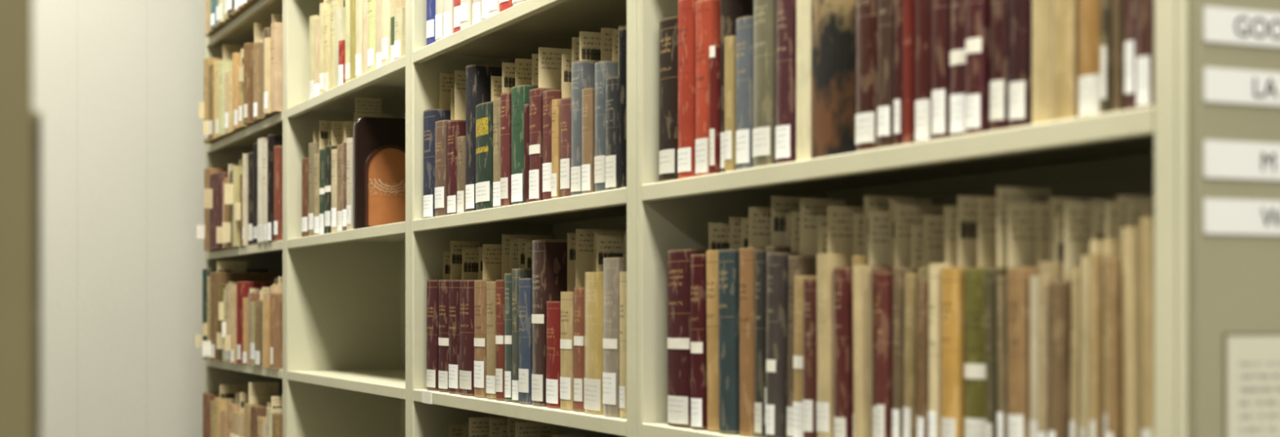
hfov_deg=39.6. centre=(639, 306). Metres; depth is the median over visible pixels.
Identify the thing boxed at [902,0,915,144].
book
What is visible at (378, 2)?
book
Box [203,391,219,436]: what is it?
book
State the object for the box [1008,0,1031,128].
book
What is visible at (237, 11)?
book
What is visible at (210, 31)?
book
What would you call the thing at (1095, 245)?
book
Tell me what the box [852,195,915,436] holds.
book
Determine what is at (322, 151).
book
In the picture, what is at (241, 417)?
book
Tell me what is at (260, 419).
book
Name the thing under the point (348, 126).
book
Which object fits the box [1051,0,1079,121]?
book
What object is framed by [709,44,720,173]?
book
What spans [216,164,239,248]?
book
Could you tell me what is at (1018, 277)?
book
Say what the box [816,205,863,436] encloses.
book
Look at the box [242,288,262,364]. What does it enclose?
book
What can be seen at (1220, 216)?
label
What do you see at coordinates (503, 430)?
book
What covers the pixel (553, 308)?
book
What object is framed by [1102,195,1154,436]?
book
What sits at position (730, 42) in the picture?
book
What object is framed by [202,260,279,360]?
book
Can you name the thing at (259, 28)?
book
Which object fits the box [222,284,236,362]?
book
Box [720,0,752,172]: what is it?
book
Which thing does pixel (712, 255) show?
book
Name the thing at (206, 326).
book
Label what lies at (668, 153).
book
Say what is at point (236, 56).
book
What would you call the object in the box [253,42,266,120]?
book
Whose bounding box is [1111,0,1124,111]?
book
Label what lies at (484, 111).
book
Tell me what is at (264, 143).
book
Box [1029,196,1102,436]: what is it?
book
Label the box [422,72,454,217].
book
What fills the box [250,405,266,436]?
book
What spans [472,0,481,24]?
book
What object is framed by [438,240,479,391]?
book
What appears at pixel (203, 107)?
book
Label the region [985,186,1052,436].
book
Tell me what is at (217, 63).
book
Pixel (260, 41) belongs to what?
book
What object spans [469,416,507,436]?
book
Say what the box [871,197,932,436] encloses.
book
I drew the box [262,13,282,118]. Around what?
book
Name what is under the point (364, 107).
book
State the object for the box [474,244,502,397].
book
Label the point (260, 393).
book
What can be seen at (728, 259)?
book
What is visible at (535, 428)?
book
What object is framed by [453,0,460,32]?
book
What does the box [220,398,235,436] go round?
book
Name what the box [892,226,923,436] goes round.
book
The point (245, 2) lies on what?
book
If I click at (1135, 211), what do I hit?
book
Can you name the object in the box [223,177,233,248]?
book
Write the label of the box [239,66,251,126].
book
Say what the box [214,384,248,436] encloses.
book
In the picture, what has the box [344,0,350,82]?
book
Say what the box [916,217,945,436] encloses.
book
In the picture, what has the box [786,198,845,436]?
book
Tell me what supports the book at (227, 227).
on the shelving at (354, 301)
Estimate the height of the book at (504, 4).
0.218 m
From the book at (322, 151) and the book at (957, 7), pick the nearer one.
the book at (957, 7)
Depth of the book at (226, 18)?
4.25 m
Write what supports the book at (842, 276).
on the shelving at (354, 301)
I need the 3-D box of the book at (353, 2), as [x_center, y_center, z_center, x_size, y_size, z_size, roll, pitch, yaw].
[-0.463,-0.499,3.314,0.157,0.170,0.037,0,0,-24]
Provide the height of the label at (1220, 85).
0.023 m
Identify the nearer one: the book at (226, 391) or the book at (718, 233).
the book at (718, 233)
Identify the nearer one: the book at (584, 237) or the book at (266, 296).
the book at (584, 237)
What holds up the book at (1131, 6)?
on the shelving at (354, 301)
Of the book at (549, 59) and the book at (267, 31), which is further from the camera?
the book at (267, 31)
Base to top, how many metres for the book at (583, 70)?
0.212 m
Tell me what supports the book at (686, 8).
on the shelving at (354, 301)
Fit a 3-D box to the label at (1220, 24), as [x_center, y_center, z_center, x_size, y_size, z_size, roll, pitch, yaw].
[0.472,-0.191,1.239,0.200,0.024,0.002,0,0,-24]
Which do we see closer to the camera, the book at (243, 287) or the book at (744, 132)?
the book at (744, 132)
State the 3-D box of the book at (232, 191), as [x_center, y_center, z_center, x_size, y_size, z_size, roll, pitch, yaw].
[-0.905,-0.250,4.210,0.157,0.218,0.040,0,0,-24]
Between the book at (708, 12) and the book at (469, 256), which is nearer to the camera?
the book at (708, 12)
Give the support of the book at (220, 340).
on the shelving at (354, 301)
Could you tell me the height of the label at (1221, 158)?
0.025 m
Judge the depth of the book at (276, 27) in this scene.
3.77 m
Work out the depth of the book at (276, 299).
3.80 m
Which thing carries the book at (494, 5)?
on the shelving at (354, 301)
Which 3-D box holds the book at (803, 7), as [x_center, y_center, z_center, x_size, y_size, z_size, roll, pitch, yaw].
[0.220,-0.248,1.762,0.144,0.214,0.029,0,0,-24]
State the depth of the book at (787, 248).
1.80 m
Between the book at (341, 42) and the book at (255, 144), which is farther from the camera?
the book at (255, 144)
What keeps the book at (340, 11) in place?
on the shelving at (354, 301)
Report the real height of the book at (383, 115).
0.226 m
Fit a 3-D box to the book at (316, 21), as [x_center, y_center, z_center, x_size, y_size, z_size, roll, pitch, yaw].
[-0.581,-0.503,3.571,0.147,0.179,0.046,0,0,-24]
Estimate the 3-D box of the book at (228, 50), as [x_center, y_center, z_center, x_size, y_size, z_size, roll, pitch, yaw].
[-0.994,-0.531,4.413,0.128,0.234,0.021,0,0,-24]
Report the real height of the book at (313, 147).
0.216 m
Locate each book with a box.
[195,268,268,359]
[196,168,228,250]
[198,57,222,143]
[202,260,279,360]
[202,275,210,359]
[203,63,218,141]
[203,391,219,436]
[204,0,213,36]
[204,171,228,249]
[208,0,217,33]
[210,0,222,30]
[210,400,214,436]
[213,44,244,139]
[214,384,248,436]
[215,60,226,138]
[216,0,226,26]
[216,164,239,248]
[216,281,236,361]
[217,283,228,360]
[218,0,229,24]
[218,288,226,361]
[219,59,231,136]
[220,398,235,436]
[222,159,242,247]
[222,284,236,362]
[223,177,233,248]
[224,0,234,22]
[224,71,233,134]
[224,165,242,247]
[224,291,236,363]
[226,0,239,17]
[228,392,239,436]
[229,71,236,133]
[229,391,248,436]
[231,52,240,131]
[231,414,244,436]
[233,48,244,129]
[234,0,244,13]
[235,173,244,246]
[236,280,274,363]
[238,0,249,10]
[238,65,248,128]
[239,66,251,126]
[242,153,248,245]
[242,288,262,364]
[243,0,253,6]
[243,22,271,124]
[244,381,278,436]
[247,0,257,3]
[248,151,253,244]
[248,292,259,364]
[249,289,262,365]
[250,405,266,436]
[253,39,262,122]
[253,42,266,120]
[253,142,259,244]
[254,286,270,366]
[257,137,267,243]
[257,401,271,436]
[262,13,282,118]
[262,140,270,242]
[262,284,277,367]
[262,420,266,436]
[263,26,272,116]
[263,37,276,115]
[263,277,278,300]
[266,133,282,241]
[266,395,281,436]
[270,275,282,293]
[270,293,282,368]
[271,22,282,113]
[272,394,282,436]
[273,145,282,241]
[301,157,308,236]
[308,129,319,235]
[309,0,324,98]
[314,18,319,96]
[314,120,342,235]
[319,0,331,93]
[319,130,331,234]
[323,9,330,92]
[324,120,342,233]
[330,0,342,88]
[331,120,354,232]
[335,0,345,86]
[337,121,354,231]
[338,40,345,85]
[342,111,391,231]
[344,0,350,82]
[346,97,381,230]
[350,0,355,79]
[352,116,405,229]
[355,0,362,77]
[362,0,367,74]
[367,0,376,72]
[376,0,381,68]
[381,0,405,66]
[390,16,394,62]
[394,7,405,60]
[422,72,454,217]
[426,0,435,44]
[426,251,450,390]
[434,88,454,216]
[435,0,444,41]
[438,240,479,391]
[443,0,453,37]
[447,70,466,214]
[448,248,478,393]
[448,424,466,436]
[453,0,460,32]
[457,135,466,213]
[459,246,482,395]
[460,0,472,30]
[465,63,502,211]
[466,423,469,436]
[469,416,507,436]
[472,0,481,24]
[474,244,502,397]
[475,75,502,210]
[481,0,488,20]
[485,234,551,399]
[488,0,499,17]
[488,417,507,436]
[493,62,515,207]
[495,239,518,399]
[498,426,507,436]
[499,0,512,12]
[500,57,532,206]
[504,238,537,400]
[507,416,535,436]
[511,0,523,6]
[511,53,538,204]
[511,242,532,402]
[515,421,557,436]
[518,238,567,404]
[524,103,528,203]
[528,47,572,202]
[531,239,567,405]
[542,52,572,199]
[546,232,575,408]
[551,54,572,198]
[551,433,585,436]
[560,36,579,197]
[560,228,626,409]
[570,31,600,195]
[573,231,626,411]
[581,27,618,194]
[583,235,624,413]
[594,29,618,191]
[602,232,626,416]
[604,25,626,190]
[618,26,626,187]
[619,271,626,417]
[658,15,677,182]
[666,248,708,426]
[677,0,697,179]
[690,222,729,429]
[695,0,720,176]
[706,216,748,431]
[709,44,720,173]
[718,218,748,433]
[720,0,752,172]
[724,35,736,172]
[735,15,752,169]
[739,206,771,435]
[752,0,776,167]
[754,195,832,436]
[764,213,791,436]
[765,211,799,436]
[775,0,795,164]
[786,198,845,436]
[792,215,826,436]
[795,0,812,160]
[802,227,826,436]
[811,0,855,158]
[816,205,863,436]
[833,213,864,436]
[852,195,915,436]
[853,210,888,436]
[855,0,877,151]
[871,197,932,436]
[875,204,943,436]
[877,0,893,148]
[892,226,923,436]
[893,0,902,146]
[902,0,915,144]
[902,214,943,436]
[915,0,932,142]
[916,205,957,431]
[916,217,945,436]
[928,205,957,436]
[931,0,950,139]
[941,195,990,436]
[950,0,965,137]
[963,195,996,436]
[965,0,990,134]
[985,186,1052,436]
[989,0,1009,130]
[995,202,1036,436]
[1007,202,1049,436]
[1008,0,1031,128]
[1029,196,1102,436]
[1031,0,1051,124]
[1037,214,1064,436]
[1048,201,1091,436]
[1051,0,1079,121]
[1069,199,1116,436]
[1078,0,1101,117]
[1079,205,1105,436]
[1088,239,1102,436]
[1089,202,1117,436]
[1100,0,1111,113]
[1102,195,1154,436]
[1106,201,1143,436]
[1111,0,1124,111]
[1121,200,1154,436]
[1124,0,1137,110]
[1136,0,1154,108]
[1139,216,1154,436]
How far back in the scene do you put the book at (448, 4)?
2.75 m
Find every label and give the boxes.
[1203,6,1279,47]
[1203,66,1279,106]
[1203,139,1279,180]
[1203,198,1279,235]
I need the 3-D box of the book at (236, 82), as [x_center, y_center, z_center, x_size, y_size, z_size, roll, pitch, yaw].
[-0.884,-0.507,4.163,0.132,0.187,0.046,0,0,-24]
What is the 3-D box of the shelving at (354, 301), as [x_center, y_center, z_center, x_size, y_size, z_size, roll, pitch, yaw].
[-0.117,0.120,3.005,0.560,2.360,3.702,0,0,-24]
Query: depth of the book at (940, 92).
1.51 m
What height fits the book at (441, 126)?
0.203 m
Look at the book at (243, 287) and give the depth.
4.14 m
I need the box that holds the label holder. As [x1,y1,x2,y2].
[422,390,432,404]
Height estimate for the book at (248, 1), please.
0.151 m
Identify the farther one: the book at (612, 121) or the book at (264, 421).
the book at (264, 421)
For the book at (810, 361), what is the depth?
1.71 m
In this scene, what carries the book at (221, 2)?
on the shelving at (354, 301)
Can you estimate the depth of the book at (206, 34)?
4.49 m
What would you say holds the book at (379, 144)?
on the shelving at (354, 301)
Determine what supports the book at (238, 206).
on the shelving at (354, 301)
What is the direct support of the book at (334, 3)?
on the shelving at (354, 301)
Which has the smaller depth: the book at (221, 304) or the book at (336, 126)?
the book at (336, 126)
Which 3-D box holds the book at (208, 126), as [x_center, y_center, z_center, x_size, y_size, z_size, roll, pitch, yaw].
[-1.007,-0.507,4.450,0.170,0.187,0.051,0,0,-24]
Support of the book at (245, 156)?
on the shelving at (354, 301)
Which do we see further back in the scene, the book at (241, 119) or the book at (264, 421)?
the book at (241, 119)
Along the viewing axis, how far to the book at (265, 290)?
3.95 m
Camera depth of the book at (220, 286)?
4.34 m
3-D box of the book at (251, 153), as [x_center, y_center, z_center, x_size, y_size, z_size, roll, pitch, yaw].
[-0.823,-0.247,4.107,0.163,0.212,0.051,0,0,-24]
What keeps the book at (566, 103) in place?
on the shelving at (354, 301)
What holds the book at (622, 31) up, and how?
on the shelving at (354, 301)
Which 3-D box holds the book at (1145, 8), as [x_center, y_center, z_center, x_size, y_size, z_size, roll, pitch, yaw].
[0.420,-0.242,1.298,0.139,0.202,0.017,0,0,-24]
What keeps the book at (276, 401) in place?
on the shelving at (354, 301)
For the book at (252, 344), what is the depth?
4.00 m
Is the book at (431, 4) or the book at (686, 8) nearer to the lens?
the book at (686, 8)
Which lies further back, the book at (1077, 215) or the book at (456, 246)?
the book at (456, 246)
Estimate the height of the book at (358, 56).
0.210 m
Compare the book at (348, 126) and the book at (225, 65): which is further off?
the book at (225, 65)
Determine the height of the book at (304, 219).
0.162 m
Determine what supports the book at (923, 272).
on the shelving at (354, 301)
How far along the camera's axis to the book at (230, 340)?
4.17 m
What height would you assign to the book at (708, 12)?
0.192 m
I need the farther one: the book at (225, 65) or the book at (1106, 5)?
the book at (225, 65)
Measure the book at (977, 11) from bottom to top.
0.194 m
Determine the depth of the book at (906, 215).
1.59 m
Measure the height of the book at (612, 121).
0.202 m
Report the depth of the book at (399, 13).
3.00 m
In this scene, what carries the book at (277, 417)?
on the shelving at (354, 301)
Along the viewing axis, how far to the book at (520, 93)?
2.46 m
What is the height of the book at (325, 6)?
0.215 m
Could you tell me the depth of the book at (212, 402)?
4.42 m
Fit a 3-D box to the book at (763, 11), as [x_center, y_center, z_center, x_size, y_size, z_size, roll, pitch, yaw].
[0.182,-0.244,1.830,0.138,0.206,0.044,0,0,-24]
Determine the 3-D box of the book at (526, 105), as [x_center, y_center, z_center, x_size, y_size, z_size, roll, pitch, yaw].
[-0.082,-0.209,2.475,0.169,0.137,0.016,0,0,-24]
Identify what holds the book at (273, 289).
on the shelving at (354, 301)
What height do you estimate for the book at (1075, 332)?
0.215 m
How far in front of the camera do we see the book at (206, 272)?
4.49 m
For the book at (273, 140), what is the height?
0.232 m
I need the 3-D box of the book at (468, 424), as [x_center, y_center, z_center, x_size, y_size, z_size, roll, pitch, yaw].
[-0.224,0.293,2.741,0.132,0.226,0.046,0,0,-24]
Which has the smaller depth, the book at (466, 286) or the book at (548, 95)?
the book at (548, 95)
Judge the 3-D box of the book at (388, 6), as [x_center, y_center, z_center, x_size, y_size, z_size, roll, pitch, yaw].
[-0.389,-0.510,3.110,0.127,0.192,0.046,0,0,-24]
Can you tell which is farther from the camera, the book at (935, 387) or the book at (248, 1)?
the book at (248, 1)
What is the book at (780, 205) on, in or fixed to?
on the shelving at (354, 301)
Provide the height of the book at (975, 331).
0.224 m
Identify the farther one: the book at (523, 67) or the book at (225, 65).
the book at (225, 65)
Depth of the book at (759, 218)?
1.84 m
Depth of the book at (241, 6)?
4.09 m
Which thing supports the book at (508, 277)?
on the shelving at (354, 301)
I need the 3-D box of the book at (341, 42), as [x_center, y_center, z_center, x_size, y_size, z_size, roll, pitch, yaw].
[-0.505,-0.458,3.388,0.141,0.088,0.033,0,-1,-24]
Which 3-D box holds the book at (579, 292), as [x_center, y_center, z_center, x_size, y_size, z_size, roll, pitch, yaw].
[-0.017,0.018,2.297,0.144,0.230,0.032,0,0,-24]
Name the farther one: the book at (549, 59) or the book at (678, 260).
the book at (549, 59)
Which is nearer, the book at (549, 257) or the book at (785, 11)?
the book at (785, 11)
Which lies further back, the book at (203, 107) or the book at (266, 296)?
the book at (203, 107)
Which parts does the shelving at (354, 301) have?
shelf, shelf, shelf, shelf, shelf, shelf, shelf, shelf, shelf, shelf, shelf, panel, shelf, panel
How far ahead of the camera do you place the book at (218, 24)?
4.34 m
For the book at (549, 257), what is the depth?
2.38 m
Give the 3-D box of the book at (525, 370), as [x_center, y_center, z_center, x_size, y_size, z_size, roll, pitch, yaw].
[-0.098,0.020,2.474,0.146,0.227,0.045,0,0,-24]
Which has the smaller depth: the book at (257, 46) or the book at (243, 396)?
the book at (257, 46)
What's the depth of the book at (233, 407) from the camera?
4.24 m
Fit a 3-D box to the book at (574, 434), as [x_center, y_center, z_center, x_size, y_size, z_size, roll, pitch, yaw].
[-0.078,0.290,2.437,0.143,0.232,0.035,0,0,-24]
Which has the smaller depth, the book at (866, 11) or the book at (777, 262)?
the book at (866, 11)
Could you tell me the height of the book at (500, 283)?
0.230 m
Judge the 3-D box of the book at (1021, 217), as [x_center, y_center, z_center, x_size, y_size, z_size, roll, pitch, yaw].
[0.351,0.025,1.452,0.141,0.216,0.010,0,-1,-24]
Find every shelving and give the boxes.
[0,0,31,436]
[31,111,40,436]
[204,0,1279,436]
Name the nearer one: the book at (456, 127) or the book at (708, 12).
the book at (708, 12)
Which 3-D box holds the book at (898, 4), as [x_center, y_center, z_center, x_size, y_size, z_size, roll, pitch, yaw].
[0.301,-0.247,1.603,0.166,0.213,0.012,0,0,-24]
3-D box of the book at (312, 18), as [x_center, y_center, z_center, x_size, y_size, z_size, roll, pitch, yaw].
[-0.598,-0.523,3.619,0.151,0.219,0.048,0,0,-24]
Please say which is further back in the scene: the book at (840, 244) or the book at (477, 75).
the book at (477, 75)
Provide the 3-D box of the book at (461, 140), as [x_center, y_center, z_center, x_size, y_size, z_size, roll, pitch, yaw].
[-0.204,-0.248,2.738,0.159,0.214,0.036,0,0,-24]
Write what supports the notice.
attached to the shelving at (354, 301)
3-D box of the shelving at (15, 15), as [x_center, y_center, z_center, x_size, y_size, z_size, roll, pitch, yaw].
[-0.939,0.120,1.633,0.560,2.360,1.870,0,0,-24]
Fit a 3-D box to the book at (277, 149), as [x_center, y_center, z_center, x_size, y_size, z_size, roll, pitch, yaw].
[-0.715,-0.243,3.862,0.161,0.205,0.037,0,0,-24]
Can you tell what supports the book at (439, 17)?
on the shelving at (354, 301)
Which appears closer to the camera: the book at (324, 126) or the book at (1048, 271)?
the book at (1048, 271)
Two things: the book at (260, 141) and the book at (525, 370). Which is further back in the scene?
the book at (260, 141)
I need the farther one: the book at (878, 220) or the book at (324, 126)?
the book at (324, 126)
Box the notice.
[1223,332,1279,436]
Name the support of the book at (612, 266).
on the shelving at (354, 301)
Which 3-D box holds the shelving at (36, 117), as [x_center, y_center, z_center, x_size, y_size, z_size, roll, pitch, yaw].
[-0.391,0.015,0.925,0.150,0.236,0.041,0,0,-24]
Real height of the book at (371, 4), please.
0.212 m
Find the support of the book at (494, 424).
on the shelving at (354, 301)
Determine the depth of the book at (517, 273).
2.48 m
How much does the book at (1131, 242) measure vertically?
0.210 m
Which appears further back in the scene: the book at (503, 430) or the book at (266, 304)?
the book at (266, 304)
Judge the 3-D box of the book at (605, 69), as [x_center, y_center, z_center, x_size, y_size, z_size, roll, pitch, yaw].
[0.023,-0.243,2.238,0.168,0.204,0.038,0,0,-24]
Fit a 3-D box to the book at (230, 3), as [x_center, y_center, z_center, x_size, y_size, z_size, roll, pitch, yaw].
[-0.905,-0.788,4.228,0.150,0.203,0.055,0,0,-24]
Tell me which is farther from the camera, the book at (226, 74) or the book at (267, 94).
the book at (226, 74)
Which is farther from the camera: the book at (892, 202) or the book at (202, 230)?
the book at (202, 230)
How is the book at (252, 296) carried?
on the shelving at (354, 301)
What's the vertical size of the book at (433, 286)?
0.222 m
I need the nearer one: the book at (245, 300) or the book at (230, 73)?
the book at (245, 300)
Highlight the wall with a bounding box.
[31,0,204,436]
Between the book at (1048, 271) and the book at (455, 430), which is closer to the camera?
the book at (1048, 271)
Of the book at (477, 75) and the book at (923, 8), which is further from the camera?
the book at (477, 75)
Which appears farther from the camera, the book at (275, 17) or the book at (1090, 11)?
the book at (275, 17)
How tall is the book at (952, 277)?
0.227 m
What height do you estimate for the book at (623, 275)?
0.223 m
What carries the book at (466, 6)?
on the shelving at (354, 301)
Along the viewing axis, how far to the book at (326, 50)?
3.46 m
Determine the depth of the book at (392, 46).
3.04 m
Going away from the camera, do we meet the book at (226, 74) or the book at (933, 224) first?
the book at (933, 224)
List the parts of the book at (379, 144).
arch moulding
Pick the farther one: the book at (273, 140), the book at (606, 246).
the book at (273, 140)
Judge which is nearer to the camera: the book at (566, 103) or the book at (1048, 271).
the book at (1048, 271)
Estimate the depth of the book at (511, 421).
2.56 m
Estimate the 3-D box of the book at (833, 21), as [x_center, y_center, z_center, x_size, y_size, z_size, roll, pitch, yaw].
[0.253,-0.244,1.712,0.166,0.207,0.081,0,0,-24]
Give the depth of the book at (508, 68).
2.55 m
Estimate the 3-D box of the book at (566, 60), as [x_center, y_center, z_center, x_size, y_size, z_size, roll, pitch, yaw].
[-0.047,-0.237,2.370,0.151,0.192,0.020,0,0,-24]
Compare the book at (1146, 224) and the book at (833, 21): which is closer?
the book at (1146, 224)
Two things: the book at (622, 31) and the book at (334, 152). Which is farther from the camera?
the book at (334, 152)
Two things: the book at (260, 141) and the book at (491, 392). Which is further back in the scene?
the book at (260, 141)
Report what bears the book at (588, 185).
on the shelving at (354, 301)
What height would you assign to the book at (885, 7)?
0.213 m
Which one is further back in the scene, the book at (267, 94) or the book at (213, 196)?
the book at (213, 196)
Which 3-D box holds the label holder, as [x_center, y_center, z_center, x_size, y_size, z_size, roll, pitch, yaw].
[-0.336,0.143,2.804,0.002,0.020,0.050,0,0,-24]
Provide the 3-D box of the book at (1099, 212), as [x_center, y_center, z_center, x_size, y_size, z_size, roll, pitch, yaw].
[0.405,0.029,1.369,0.160,0.209,0.009,0,1,-24]
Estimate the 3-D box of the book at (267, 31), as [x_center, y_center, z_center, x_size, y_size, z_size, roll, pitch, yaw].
[-0.747,-0.509,3.890,0.151,0.190,0.041,0,0,-24]
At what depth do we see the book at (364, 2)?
3.20 m
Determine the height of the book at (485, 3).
0.219 m
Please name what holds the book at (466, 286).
on the shelving at (354, 301)
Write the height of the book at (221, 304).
0.177 m
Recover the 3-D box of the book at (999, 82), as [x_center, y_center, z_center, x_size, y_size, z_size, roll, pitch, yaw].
[0.349,-0.242,1.466,0.138,0.202,0.023,0,0,-24]
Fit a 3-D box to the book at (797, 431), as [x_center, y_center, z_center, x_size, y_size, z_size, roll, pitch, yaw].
[0.224,0.022,1.767,0.158,0.223,0.024,0,1,-24]
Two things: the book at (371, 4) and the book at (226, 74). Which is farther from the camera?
the book at (226, 74)
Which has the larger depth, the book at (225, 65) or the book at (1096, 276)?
the book at (225, 65)
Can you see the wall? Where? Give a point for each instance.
(117, 86)
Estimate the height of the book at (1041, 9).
0.201 m
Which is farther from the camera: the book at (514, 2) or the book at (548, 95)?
the book at (514, 2)
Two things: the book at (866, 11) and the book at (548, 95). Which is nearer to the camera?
the book at (866, 11)
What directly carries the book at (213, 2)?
on the shelving at (354, 301)

